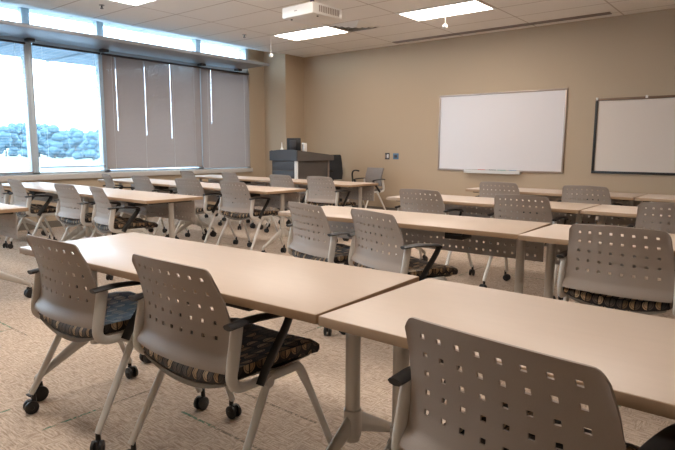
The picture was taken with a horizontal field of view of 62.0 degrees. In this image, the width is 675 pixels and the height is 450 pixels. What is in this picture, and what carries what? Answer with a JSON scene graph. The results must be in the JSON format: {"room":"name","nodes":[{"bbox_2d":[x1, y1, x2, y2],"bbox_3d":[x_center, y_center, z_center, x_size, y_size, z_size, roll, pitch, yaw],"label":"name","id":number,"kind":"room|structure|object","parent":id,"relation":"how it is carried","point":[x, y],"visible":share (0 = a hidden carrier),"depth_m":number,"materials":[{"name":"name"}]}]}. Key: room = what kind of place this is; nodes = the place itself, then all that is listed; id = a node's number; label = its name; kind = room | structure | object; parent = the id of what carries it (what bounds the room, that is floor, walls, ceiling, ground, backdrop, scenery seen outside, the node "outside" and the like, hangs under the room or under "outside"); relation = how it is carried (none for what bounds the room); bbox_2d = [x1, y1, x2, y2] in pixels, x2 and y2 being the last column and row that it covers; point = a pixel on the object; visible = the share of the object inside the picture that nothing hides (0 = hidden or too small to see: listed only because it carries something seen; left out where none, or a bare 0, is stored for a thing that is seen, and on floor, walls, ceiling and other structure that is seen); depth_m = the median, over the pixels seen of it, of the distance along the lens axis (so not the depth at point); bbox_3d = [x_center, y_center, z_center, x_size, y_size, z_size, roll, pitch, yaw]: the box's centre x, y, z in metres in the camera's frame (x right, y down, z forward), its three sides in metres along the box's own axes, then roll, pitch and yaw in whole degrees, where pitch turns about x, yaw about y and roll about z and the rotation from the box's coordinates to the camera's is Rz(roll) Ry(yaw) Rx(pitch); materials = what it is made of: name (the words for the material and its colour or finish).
{"room":"classroom","nodes":[
{"label":"classroom","id":0,"kind":"room"},
{"bbox_2d":[1,49,303,223],"bbox_3d":[-4.831,-1.458,7.409,0.910,3.250,12.000,6,10,39],"label":"wall","id":1,"kind":"structure","parent":0,"point":[276,90],"depth_m":11.43,"materials":[{"name":"paint"}]},
{"bbox_2d":[0,7,35,175],"bbox_3d":[-5.094,-1.817,7.408,0.120,2.360,1.940,6,10,39],"label":"window","id":2,"kind":"structure","parent":1,"relation":"in","point":[21,11],"depth_m":8.10,"materials":[{"name":"metal"}]},
{"bbox_2d":[0,39,33,173],"bbox_3d":[-5.015,-1.583,7.380,0.042,1.845,1.830,6,10,39],"label":"window blind","id":3,"kind":"object","parent":2,"relation":"attached to","point":[1,40],"visible":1,"depth_m":7.92,"materials":[{"name":"fabric"}]},
{"bbox_2d":[0,19,268,71],"bbox_3d":[-4.339,-2.568,7.419,0.865,0.082,8.665,6,10,39],"label":"shelf","id":4,"kind":"object","parent":2,"relation":"attached to","point":[30,33],"visible":1,"depth_m":8.48,"materials":[{"name":"metal"}]},
{"bbox_2d":[25,8,106,174],"bbox_3d":[-4.132,-1.973,8.581,0.120,2.360,1.110,6,10,39],"label":"window","id":5,"kind":"structure","parent":1,"relation":"in","point":[96,25],"depth_m":8.75,"materials":[{"name":"metal"}]},
{"bbox_2d":[32,43,105,167],"bbox_3d":[-4.056,-1.774,8.545,0.042,1.775,1.010,6,10,39],"label":"window blind","id":6,"kind":"object","parent":5,"relation":"attached to","point":[33,44],"visible":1,"depth_m":8.50,"materials":[{"name":"fabric"}]},
{"bbox_2d":[0,41,156,68],"bbox_3d":[-5.960,-2.646,7.800,1.740,0.070,7.380,6,10,39],"label":"sunshade","id":7,"kind":"object","parent":1,"relation":"attached to","point":[32,47],"visible":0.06,"depth_m":9.40,"materials":[{"name":"metal"}]},
{"bbox_2d":[0,168,252,181],"bbox_3d":[-4.751,-0.675,8.071,0.345,0.080,9.160,6,10,39],"label":"trim","id":8,"kind":"structure","parent":1,"relation":"attached to","point":[231,170],"depth_m":9.14,"materials":[{"name":"paint"}]},
{"bbox_2d":[17,203,264,230],"bbox_3d":[-5.125,0.118,7.502,0.015,0.100,11.450,6,10,39],"label":"baseboard","id":9,"kind":"structure","parent":1,"relation":"attached to","point":[56,223],"depth_m":8.48,"materials":[{"name":"plastic"}]},
{"bbox_2d":[100,22,201,171],"bbox_3d":[-3.189,-2.126,9.730,0.120,2.360,1.880,6,10,39],"label":"window","id":10,"kind":"structure","parent":1,"relation":"in","point":[195,41],"depth_m":9.62,"materials":[{"name":"metal"}]},
{"bbox_2d":[101,53,202,168],"bbox_3d":[-3.124,-1.900,9.684,0.042,1.825,1.885,6,10,39],"label":"window blind","id":11,"kind":"object","parent":10,"relation":"attached to","point":[161,145],"visible":1,"depth_m":9.61,"materials":[{"name":"fabric"}]},
{"bbox_2d":[198,40,249,168],"bbox_3d":[-2.217,-2.284,10.915,0.120,2.360,1.200,6,10,39],"label":"window","id":12,"kind":"structure","parent":1,"relation":"in","point":[244,51],"depth_m":10.65,"materials":[{"name":"metal"}]},
{"bbox_2d":[200,67,250,167],"bbox_3d":[-2.148,-2.044,10.877,0.042,1.855,1.180,6,10,39],"label":"window blind","id":13,"kind":"object","parent":12,"relation":"attached to","point":[225,132],"visible":1,"depth_m":10.85,"materials":[{"name":"fabric"}]},
{"bbox_2d":[0,206,674,449],"bbox_3d":[-0.240,0.774,3.941,12.760,0.200,12.400,6,10,39],"label":"floor","id":14,"kind":"structure","parent":0,"point":[79,387],"depth_m":2.84,"materials":[{"name":"carpet"}]},
{"bbox_2d":[0,203,32,297],"bbox_3d":[-3.293,0.180,4.747,1.786,0.735,0.704,6,10,39],"label":"table","id":15,"kind":"object","parent":14,"relation":"on","point":[8,217],"visible":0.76,"depth_m":4.40,"materials":[{"name":"laminate"}]},
{"bbox_2d":[0,182,50,247],"bbox_3d":[-4.044,-0.190,7.050,0.646,0.840,0.582,6,10,39],"label":"chair","id":16,"kind":"object","parent":14,"relation":"on","point":[4,197],"visible":0.43,"depth_m":6.76,"materials":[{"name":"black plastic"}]},
{"bbox_2d":[7,179,71,248],"bbox_3d":[-3.518,-0.130,6.625,0.646,0.840,0.582,7,11,43],"label":"chair","id":17,"kind":"object","parent":14,"relation":"on","point":[19,197],"visible":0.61,"depth_m":6.41,"materials":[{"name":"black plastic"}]},
{"bbox_2d":[15,205,55,215],"bbox_3d":[-3.509,-0.168,6.632,0.480,0.084,0.453,7,11,43],"label":"seat cushion","id":18,"kind":"object","parent":17,"relation":"on","point":[49,209],"depth_m":6.47,"materials":[{"name":"fabric"}]},
{"bbox_2d":[1,182,102,240],"bbox_3d":[-3.576,-0.117,6.916,1.786,0.735,0.704,6,10,39],"label":"table","id":19,"kind":"object","parent":14,"relation":"on","point":[37,188],"visible":0.38,"depth_m":6.75,"materials":[{"name":"laminate"}]},
{"bbox_2d":[54,183,122,241],"bbox_3d":[-2.593,-0.025,5.882,0.646,0.840,0.582,6,10,39],"label":"chair","id":20,"kind":"object","parent":14,"relation":"on","point":[69,214],"visible":0.63,"depth_m":5.64,"materials":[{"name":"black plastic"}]},
{"bbox_2d":[59,213,122,224],"bbox_3d":[-2.585,-0.063,5.889,0.480,0.084,0.453,6,10,39],"label":"seat cushion","id":21,"kind":"object","parent":20,"relation":"on","point":[88,217],"depth_m":5.72,"materials":[{"name":"fabric"}]},
{"bbox_2d":[23,234,208,449],"bbox_3d":[-1.014,0.439,2.522,0.646,0.840,0.582,6,10,38],"label":"chair","id":22,"kind":"object","parent":14,"relation":"on","point":[97,314],"visible":0.91,"depth_m":2.28,"materials":[{"name":"grey plastic"}]},
{"bbox_2d":[38,291,171,337],"bbox_3d":[-1.006,0.401,2.529,0.480,0.084,0.453,6,10,38],"label":"seat cushion","id":23,"kind":"object","parent":22,"relation":"on","point":[119,309],"depth_m":2.41,"materials":[{"name":"fabric"}]},
{"bbox_2d":[89,186,157,279],"bbox_3d":[-2.065,0.036,5.449,0.582,0.840,0.646,-6,10,-38],"label":"chair","id":24,"kind":"object","parent":14,"relation":"on","point":[106,223],"visible":0.73,"depth_m":5.23,"materials":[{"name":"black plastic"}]},
{"bbox_2d":[94,218,157,230],"bbox_3d":[-2.055,-0.002,5.453,0.453,0.084,0.480,-6,10,-38],"label":"seat cushion","id":25,"kind":"object","parent":24,"relation":"on","point":[119,223],"depth_m":5.35,"materials":[{"name":"fabric"}]},
{"bbox_2d":[102,173,152,234],"bbox_3d":[-3.050,-0.325,8.065,0.582,0.840,0.646,-6,10,-37],"label":"chair","id":26,"kind":"object","parent":14,"relation":"on","point":[106,177],"visible":0.32,"depth_m":7.82,"materials":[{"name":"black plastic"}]},
{"bbox_2d":[54,188,202,240],"bbox_3d":[-2.187,0.041,5.798,1.786,0.735,0.704,6,10,39],"label":"table","id":27,"kind":"object","parent":14,"relation":"on","point":[151,201],"visible":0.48,"depth_m":5.52,"materials":[{"name":"laminate"}]},
{"bbox_2d":[98,178,206,237],"bbox_3d":[-2.643,-0.260,7.991,1.786,0.735,0.704,6,10,39],"label":"table","id":28,"kind":"object","parent":14,"relation":"on","point":[157,183],"visible":0.25,"depth_m":7.81,"materials":[{"name":"laminate"}]},
{"bbox_2d":[131,175,189,236],"bbox_3d":[-2.418,-0.254,7.566,0.646,0.840,0.582,7,10,42],"label":"chair","id":29,"kind":"object","parent":14,"relation":"on","point":[138,181],"visible":0.43,"depth_m":7.33,"materials":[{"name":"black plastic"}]},
{"bbox_2d":[180,170,225,220],"bbox_3d":[-2.262,-0.489,9.289,0.582,0.840,0.646,-7,11,-42],"label":"chair","id":30,"kind":"object","parent":14,"relation":"on","point":[184,173],"visible":0.2,"depth_m":9.07,"materials":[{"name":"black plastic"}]},
{"bbox_2d":[173,178,237,243],"bbox_3d":[-1.660,-0.168,6.956,0.646,0.840,0.582,6,9,35],"label":"chair","id":31,"kind":"object","parent":14,"relation":"on","point":[201,206],"visible":0.65,"depth_m":6.71,"materials":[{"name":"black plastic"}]},
{"bbox_2d":[182,204,218,212],"bbox_3d":[-1.653,-0.206,6.963,0.480,0.084,0.453,6,9,35],"label":"seat cushion","id":32,"kind":"object","parent":31,"relation":"on","point":[198,208],"depth_m":6.70,"materials":[{"name":"fabric"}]},
{"bbox_2d":[19,232,418,449],"bbox_3d":[-0.598,0.510,2.402,1.786,0.735,0.704,6,10,36],"label":"table","id":33,"kind":"object","parent":14,"relation":"on","point":[301,289],"visible":0.65,"depth_m":2.06,"materials":[{"name":"beige laminate"}]},
{"bbox_2d":[127,254,332,449],"bbox_3d":[-0.404,0.501,2.089,0.646,0.840,0.582,6,10,39],"label":"chair","id":34,"kind":"object","parent":14,"relation":"on","point":[219,351],"visible":0.98,"depth_m":1.87,"materials":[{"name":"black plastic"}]},
{"bbox_2d":[141,318,319,383],"bbox_3d":[-0.396,0.463,2.095,0.480,0.084,0.453,6,10,39],"label":"seat cushion","id":35,"kind":"object","parent":34,"relation":"on","point":[257,341],"depth_m":1.99,"materials":[{"name":"fabric"}]},
{"bbox_2d":[195,175,279,227],"bbox_3d":[-1.715,-0.415,9.153,1.786,0.735,0.704,6,10,39],"label":"table","id":36,"kind":"object","parent":14,"relation":"on","point":[211,178],"visible":0.26,"depth_m":8.96,"materials":[{"name":"laminate"}]},
{"bbox_2d":[170,183,305,252],"bbox_3d":[-1.254,-0.102,6.872,1.786,0.735,0.704,6,10,39],"label":"table","id":37,"kind":"object","parent":14,"relation":"on","point":[255,191],"visible":0.56,"depth_m":6.58,"materials":[{"name":"laminate"}]},
{"bbox_2d":[218,172,269,229],"bbox_3d":[-1.449,-0.396,8.633,0.582,0.840,0.646,-6,10,-40],"label":"chair","id":38,"kind":"object","parent":14,"relation":"on","point":[226,176],"visible":0.34,"depth_m":8.43,"materials":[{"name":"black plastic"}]},
{"bbox_2d":[216,181,285,252],"bbox_3d":[-1.008,-0.094,6.432,0.646,0.840,0.582,6,10,39],"label":"chair","id":39,"kind":"object","parent":14,"relation":"on","point":[230,208],"visible":0.87,"depth_m":6.23,"materials":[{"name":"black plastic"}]},
{"bbox_2d":[221,209,277,218],"bbox_3d":[-1.000,-0.132,6.439,0.480,0.084,0.453,6,10,39],"label":"seat cushion","id":40,"kind":"object","parent":39,"relation":"on","point":[245,214],"depth_m":6.29,"materials":[{"name":"fabric"}]},
{"bbox_2d":[264,174,306,232],"bbox_3d":[-0.634,-0.304,7.982,0.646,0.840,0.582,7,10,42],"label":"chair","id":41,"kind":"object","parent":14,"relation":"on","point":[275,182],"visible":0.34,"depth_m":7.76,"materials":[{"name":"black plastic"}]},
{"bbox_2d":[269,150,333,217],"bbox_3d":[-0.632,-0.772,10.167,0.660,1.178,1.000,6,10,39],"label":"lectern","id":42,"kind":"object","parent":14,"relation":"on","point":[296,164],"visible":0.44,"depth_m":9.80,"materials":[{"name":"grey laminate"}]},
{"bbox_2d":[287,138,300,150],"bbox_3d":[-0.786,-1.374,10.048,0.260,0.360,0.140,2,8,15],"label":"monitor","id":43,"kind":"object","parent":42,"relation":"on","point":[292,143],"visible":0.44,"depth_m":10.02,"materials":[{"name":"black plastic"}]},
{"bbox_2d":[302,143,306,151],"bbox_3d":[-0.590,-1.319,9.967,0.056,0.275,0.083,6,10,39],"label":"speaker","id":44,"kind":"object","parent":42,"relation":"on","point":[304,145],"visible":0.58,"depth_m":9.93},
{"bbox_2d":[256,178,377,240],"bbox_3d":[-0.327,-0.257,8.035,1.786,0.735,0.704,6,10,39],"label":"table","id":45,"kind":"object","parent":14,"relation":"on","point":[367,188],"visible":0.42,"depth_m":7.74,"materials":[{"name":"laminate"}]},
{"bbox_2d":[286,201,354,335],"bbox_3d":[-0.022,0.248,3.952,0.582,0.840,0.646,-5,9,-35],"label":"chair","id":46,"kind":"object","parent":14,"relation":"on","point":[299,246],"visible":0.62,"depth_m":3.73,"materials":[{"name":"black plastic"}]},
{"bbox_2d":[291,243,349,262],"bbox_3d":[-0.012,0.210,3.956,0.453,0.084,0.480,-5,9,-35],"label":"seat cushion","id":47,"kind":"object","parent":46,"relation":"on","point":[342,250],"depth_m":3.87,"materials":[{"name":"fabric"}]},
{"bbox_2d":[305,176,355,241],"bbox_3d":[-0.086,-0.242,7.541,0.646,0.840,0.582,6,10,39],"label":"chair","id":48,"kind":"object","parent":14,"relation":"on","point":[314,196],"visible":0.63,"depth_m":7.32,"materials":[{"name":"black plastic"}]},
{"bbox_2d":[307,201,355,205],"bbox_3d":[-0.078,-0.280,7.548,0.480,0.084,0.453,6,10,39],"label":"seat cushion","id":49,"kind":"object","parent":48,"relation":"on","point":[332,203],"depth_m":7.41,"materials":[{"name":"fabric"}]},
{"bbox_2d":[329,155,358,206],"bbox_3d":[0.063,-0.797,10.725,0.658,1.079,0.599,-5,10,-36],"label":"office chair","id":50,"kind":"object","parent":14,"relation":"on","point":[335,166],"visible":0.3,"depth_m":10.91,"materials":[{"name":"fabric"}]},
{"bbox_2d":[347,167,385,209],"bbox_3d":[0.504,-0.600,10.132,0.582,0.855,0.646,-5,10,-36],"label":"chair","id":51,"kind":"object","parent":14,"relation":"on","point":[373,175],"visible":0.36,"depth_m":10.14,"materials":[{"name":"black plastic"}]},
{"bbox_2d":[365,167,383,185],"bbox_3d":[0.688,-0.880,10.225,0.102,0.325,0.450,-5,10,-36],"label":"chair back","id":52,"kind":"object","parent":51,"relation":"on","point":[372,173],"depth_m":10.22,"materials":[{"name":"grey plastic"}]},
{"bbox_2d":[339,208,457,334],"bbox_3d":[0.406,0.311,3.501,0.582,0.840,0.646,-5,9,-33],"label":"chair","id":53,"kind":"object","parent":14,"relation":"on","point":[364,253],"visible":0.63,"depth_m":3.30,"materials":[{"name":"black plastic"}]},
{"bbox_2d":[353,255,457,276],"bbox_3d":[0.417,0.273,3.505,0.453,0.084,0.480,-5,9,-33],"label":"seat cushion","id":54,"kind":"object","parent":53,"relation":"on","point":[416,266],"depth_m":3.40,"materials":[{"name":"fabric"}]},
{"bbox_2d":[278,205,550,293],"bbox_3d":[0.458,0.309,3.910,1.786,0.735,0.704,6,10,36],"label":"table","id":55,"kind":"object","parent":14,"relation":"on","point":[454,229],"visible":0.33,"depth_m":3.68,"materials":[{"name":"laminate"}]},
{"bbox_2d":[395,189,474,275],"bbox_3d":[0.902,0.066,5.315,0.646,0.840,0.582,7,10,42],"label":"chair","id":56,"kind":"object","parent":14,"relation":"on","point":[406,207],"visible":0.35,"depth_m":5.09,"materials":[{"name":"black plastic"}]},
{"bbox_2d":[387,193,599,299],"bbox_3d":[1.361,0.139,5.176,1.786,0.735,0.704,6,10,39],"label":"table","id":57,"kind":"object","parent":14,"relation":"on","point":[562,208],"visible":0.27,"depth_m":4.96,"materials":[{"name":"laminate"}]},
{"bbox_2d":[469,182,522,248],"bbox_3d":[1.940,-0.090,6.485,0.646,0.840,0.582,6,10,39],"label":"chair","id":58,"kind":"object","parent":14,"relation":"on","point":[485,187],"visible":0.23,"depth_m":6.26,"materials":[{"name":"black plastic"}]},
{"bbox_2d":[318,278,674,449],"bbox_3d":[0.829,0.666,1.300,1.786,0.735,0.704,6,10,39],"label":"table","id":59,"kind":"object","parent":14,"relation":"on","point":[635,352],"visible":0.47,"depth_m":1.49,"materials":[{"name":"laminate"}]},
{"bbox_2d":[479,194,568,298],"bbox_3d":[1.621,0.147,4.737,0.646,0.840,0.582,6,10,39],"label":"chair","id":60,"kind":"object","parent":14,"relation":"on","point":[497,214],"visible":0.38,"depth_m":4.51,"materials":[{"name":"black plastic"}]},
{"bbox_2d":[388,317,674,449],"bbox_3d":[0.480,0.608,1.323,0.582,0.840,0.646,-7,11,-43],"label":"chair","id":61,"kind":"object","parent":14,"relation":"on","point":[509,417],"visible":1,"depth_m":1.11,"materials":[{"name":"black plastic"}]},
{"bbox_2d":[444,402,639,449],"bbox_3d":[0.489,0.570,1.329,0.453,0.084,0.480,-7,11,-43],"label":"seat cushion","id":62,"kind":"object","parent":61,"relation":"on","point":[629,446],"depth_m":1.42,"materials":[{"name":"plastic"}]},
{"bbox_2d":[466,187,645,247],"bbox_3d":[2.389,-0.014,6.327,1.786,0.735,0.704,6,10,39],"label":"table","id":63,"kind":"object","parent":14,"relation":"on","point":[615,197],"visible":0.12,"depth_m":6.05,"materials":[{"name":"laminate"}]},
{"bbox_2d":[556,185,621,264],"bbox_3d":[2.654,-0.009,5.910,0.646,0.840,0.582,6,10,39],"label":"chair","id":64,"kind":"object","parent":14,"relation":"on","point":[565,191],"visible":0.29,"depth_m":5.67,"materials":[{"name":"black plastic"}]},
{"bbox_2d":[518,224,674,298],"bbox_3d":[1.871,0.466,2.798,1.786,0.735,0.704,6,10,39],"label":"table","id":65,"kind":"object","parent":14,"relation":"on","point":[556,236],"visible":0.15,"depth_m":3.24,"materials":[{"name":"laminate"}]},
{"bbox_2d":[556,224,674,315],"bbox_3d":[1.493,0.394,2.924,0.646,0.840,0.582,6,10,39],"label":"chair","id":66,"kind":"object","parent":14,"relation":"on","point":[649,296],"visible":0.84,"depth_m":2.71,"materials":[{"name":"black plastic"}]},
{"bbox_2d":[564,287,673,311],"bbox_3d":[1.501,0.356,2.931,0.480,0.084,0.453,6,10,39],"label":"seat cushion","id":67,"kind":"object","parent":66,"relation":"on","point":[583,297],"depth_m":2.75,"materials":[{"name":"fabric"}]},
{"bbox_2d":[581,204,670,272],"bbox_3d":[2.757,0.298,4.051,1.786,0.735,0.704,6,10,39],"label":"table","id":68,"kind":"object","parent":14,"relation":"on","point":[603,211],"visible":0.18,"depth_m":4.46,"materials":[{"name":"laminate"}]},
{"bbox_2d":[627,202,674,233],"bbox_3d":[2.451,0.241,4.069,0.646,0.840,0.582,6,10,39],"label":"chair","id":69,"kind":"object","parent":14,"relation":"on","point":[656,225],"visible":0.24,"depth_m":3.91,"materials":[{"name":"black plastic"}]},
{"bbox_2d":[635,194,674,208],"bbox_3d":[3.786,0.145,5.203,1.786,0.735,0.704,6,10,39],"label":"table","id":70,"kind":"object","parent":14,"relation":"on","point":[657,198],"visible":0.14,"depth_m":5.47,"materials":[{"name":"laminate"}]},
{"bbox_2d":[0,0,674,56],"bbox_3d":[-0.228,-2.496,3.495,12.760,0.300,12.400,6,10,39],"label":"ceiling","id":71,"kind":"structure","parent":0,"point":[219,23],"depth_m":8.03,"materials":[{"name":"tile"}]},
{"bbox_2d":[108,0,157,6],"bbox_3d":[-2.362,-2.793,6.773,1.212,0.011,0.602,6,10,39],"label":"recessed light","id":72,"kind":"object","parent":71,"relation":"in","point":[136,3],"visible":1,"depth_m":7.15,"materials":[{"name":"white plastic"}]},
{"bbox_2d":[271,25,350,40],"bbox_3d":[-0.438,-3.106,9.119,1.212,0.011,0.602,6,10,39],"label":"recessed light","id":73,"kind":"object","parent":71,"relation":"in","point":[322,31],"visible":1,"depth_m":9.10,"materials":[{"name":"white plastic"}]},
{"bbox_2d":[282,0,341,25],"bbox_3d":[-0.280,-2.587,6.600,0.502,0.357,0.554,7,10,41],"label":"ceiling projector","id":74,"kind":"object","parent":71,"relation":"hanging from","point":[311,13],"visible":1,"depth_m":6.47,"materials":[{"name":"white plastic"}]},
{"bbox_2d":[319,5,338,16],"bbox_3d":[-0.094,-2.460,6.450,0.003,0.070,0.345,7,10,41],"label":"grille","id":75,"kind":"object","parent":74,"relation":"attached to","point":[319,5],"depth_m":6.44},
{"bbox_2d":[329,20,381,31],"bbox_3d":[0.272,-3.014,8.549,0.590,0.034,0.590,6,10,39],"label":"ceiling vent","id":76,"kind":"object","parent":71,"relation":"in","point":[357,25],"visible":1,"depth_m":8.48,"materials":[{"name":"grey metal"}]},
{"bbox_2d":[442,9,447,28],"bbox_3d":[1.436,-2.745,7.480,0.070,0.269,0.070,6,10,39],"label":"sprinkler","id":77,"kind":"object","parent":71,"relation":"hanging from","point":[444,26],"visible":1,"depth_m":7.47,"materials":[{"name":"white plastic"}]},
{"bbox_2d":[395,0,496,21],"bbox_3d":[1.455,-2.891,7.594,1.212,0.011,0.602,6,10,39],"label":"recessed light","id":78,"kind":"object","parent":71,"relation":"in","point":[470,6],"visible":0.97,"depth_m":7.55,"materials":[{"name":"white plastic"}]},
{"bbox_2d":[392,12,611,42],"bbox_3d":[2.356,-3.042,8.741,3.520,0.015,0.102,6,10,39],"label":"ceiling vent","id":79,"kind":"object","parent":71,"relation":"in","point":[604,13],"visible":1,"depth_m":8.52,"materials":[{"name":"metal"}]},
{"bbox_2d":[304,8,674,227],"bbox_3d":[3.614,-1.561,8.399,12.760,3.250,0.200,6,10,39],"label":"wall","id":80,"kind":"structure","parent":0,"point":[361,106],"depth_m":9.34,"materials":[{"name":"paint"}]},
{"bbox_2d":[353,205,413,210],"bbox_3d":[3.816,0.042,8.308,11.650,0.100,0.015,6,10,39],"label":"baseboard","id":81,"kind":"structure","parent":80,"relation":"attached to","point":[355,206],"depth_m":10.75,"materials":[{"name":"plastic"}]},
{"bbox_2d":[385,153,389,158],"bbox_3d":[0.930,-1.287,10.499,0.100,0.120,0.012,6,10,39],"label":"light switch","id":82,"kind":"object","parent":80,"relation":"attached to","point":[387,155],"visible":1,"depth_m":10.49,"materials":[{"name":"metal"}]},
{"bbox_2d":[393,153,398,158],"bbox_3d":[1.078,-1.270,10.381,0.120,0.110,0.010,6,10,39],"label":"wall plate","id":83,"kind":"object","parent":80,"relation":"attached to","point":[395,155],"visible":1,"depth_m":10.38,"materials":[{"name":"plastic"}]},
{"bbox_2d":[438,88,567,174],"bbox_3d":[2.569,-1.483,9.073,2.140,1.304,0.097,6,10,39],"label":"whiteboard","id":84,"kind":"object","parent":80,"relation":"attached to","point":[520,131],"visible":1,"depth_m":9.03,"materials":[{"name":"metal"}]},
{"bbox_2d":[464,169,520,174],"bbox_3d":[2.521,-0.868,9.180,0.960,0.056,0.076,6,10,39],"label":"marker tray","id":85,"kind":"object","parent":84,"relation":"on","point":[487,171],"depth_m":9.13,"materials":[{"name":"silver metal"}]},
{"bbox_2d":[591,95,674,174],"bbox_3d":[4.695,-1.192,7.408,2.480,1.085,0.035,6,10,39],"label":"whiteboard","id":86,"kind":"object","parent":80,"relation":"attached to","point":[632,135],"visible":1,"depth_m":7.85,"materials":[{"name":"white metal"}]},
{"label":"outside","id":87,"kind":"structure","parent":0,"visible":0},
{"bbox_2d":[0,167,191,171],"bbox_3d":[-60.284,-17.305,138.154,250.800,0.300,380.000,6,10,39],"label":"ground","id":88,"kind":"structure","parent":87,"point":[94,168],"depth_m":40.99,"materials":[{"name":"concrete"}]},
{"bbox_2d":[0,152,99,169],"bbox_3d":[-54.133,-21.139,165.104,206.000,0.060,310.000,6,10,39],"label":"lawn","id":89,"kind":"structure","parent":88,"relation":"on","point":[8,163],"depth_m":57.62,"materials":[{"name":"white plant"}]},
{"bbox_2d":[0,125,12,156],"bbox_3d":[-54.125,-13.612,91.206,3.202,5.135,3.048,6,10,39],"label":"tree","id":90,"kind":"object","parent":89,"relation":"on","point":[5,142],"visible":0.82,"depth_m":90.34,"materials":[{"name":"green plant"}]},
{"bbox_2d":[7,123,21,155],"bbox_3d":[-55.068,-14.429,94.993,3.220,5.722,3.086,6,10,39],"label":"tree","id":91,"kind":"object","parent":89,"relation":"on","point":[16,141],"visible":0.51,"depth_m":94.54,"materials":[{"name":"green plant"}]},
{"bbox_2d":[17,123,24,150],"bbox_3d":[-55.571,-15.029,98.823,2.901,5.871,3.116,6,10,39],"label":"tree","id":92,"kind":"object","parent":89,"relation":"on","point":[21,135],"visible":0.33,"depth_m":97.79,"materials":[{"name":"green plant"}]},
{"bbox_2d":[19,122,41,156],"bbox_3d":[-46.297,-12.900,84.590,2.288,5.571,3.230,6,10,39],"label":"tree","id":93,"kind":"object","parent":89,"relation":"on","point":[23,125],"visible":0.29,"depth_m":83.86,"materials":[{"name":"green plant"}]},
{"bbox_2d":[37,124,46,156],"bbox_3d":[-46.908,-13.241,88.095,2.839,5.294,2.796,6,10,39],"label":"tree","id":94,"kind":"object","parent":89,"relation":"on","point":[42,141],"visible":0.38,"depth_m":87.50,"materials":[{"name":"green plant"}]},
{"bbox_2d":[41,124,51,156],"bbox_3d":[-47.555,-13.852,91.910,2.895,5.467,2.883,6,10,39],"label":"tree","id":95,"kind":"object","parent":89,"relation":"on","point":[49,138],"visible":0.11,"depth_m":91.36,"materials":[{"name":"green plant"}]},
{"bbox_2d":[45,125,64,158],"bbox_3d":[-38.988,-11.492,77.623,2.511,4.721,2.272,6,10,39],"label":"tree","id":96,"kind":"object","parent":89,"relation":"on","point":[51,144],"visible":0.77,"depth_m":76.97,"materials":[{"name":"green plant"}]},
{"bbox_2d":[56,130,70,157],"bbox_3d":[-39.869,-11.696,81.419,2.435,4.097,2.567,6,10,39],"label":"tree","id":97,"kind":"object","parent":89,"relation":"on","point":[65,145],"visible":0.34,"depth_m":80.79,"materials":[{"name":"green plant"}]},
{"bbox_2d":[66,127,82,158],"bbox_3d":[-33.419,-10.344,71.480,2.701,4.150,1.857,6,10,39],"label":"tree","id":98,"kind":"object","parent":89,"relation":"on","point":[75,131],"visible":0.82,"depth_m":70.91,"materials":[{"name":"green plant"}]},
{"bbox_2d":[79,130,87,158],"bbox_3d":[-34.513,-10.839,75.804,2.249,3.955,2.165,4,9,27],"label":"tree","id":99,"kind":"object","parent":89,"relation":"on","point":[84,148],"visible":0.29,"depth_m":75.24,"materials":[{"name":"green plant"}]},
{"bbox_2d":[83,130,99,159],"bbox_3d":[-28.971,-9.395,66.600,1.973,3.625,1.932,6,10,39],"label":"tree","id":100,"kind":"object","parent":89,"relation":"on","point":[92,150],"visible":0.77,"depth_m":65.98,"materials":[{"name":"green plant"}]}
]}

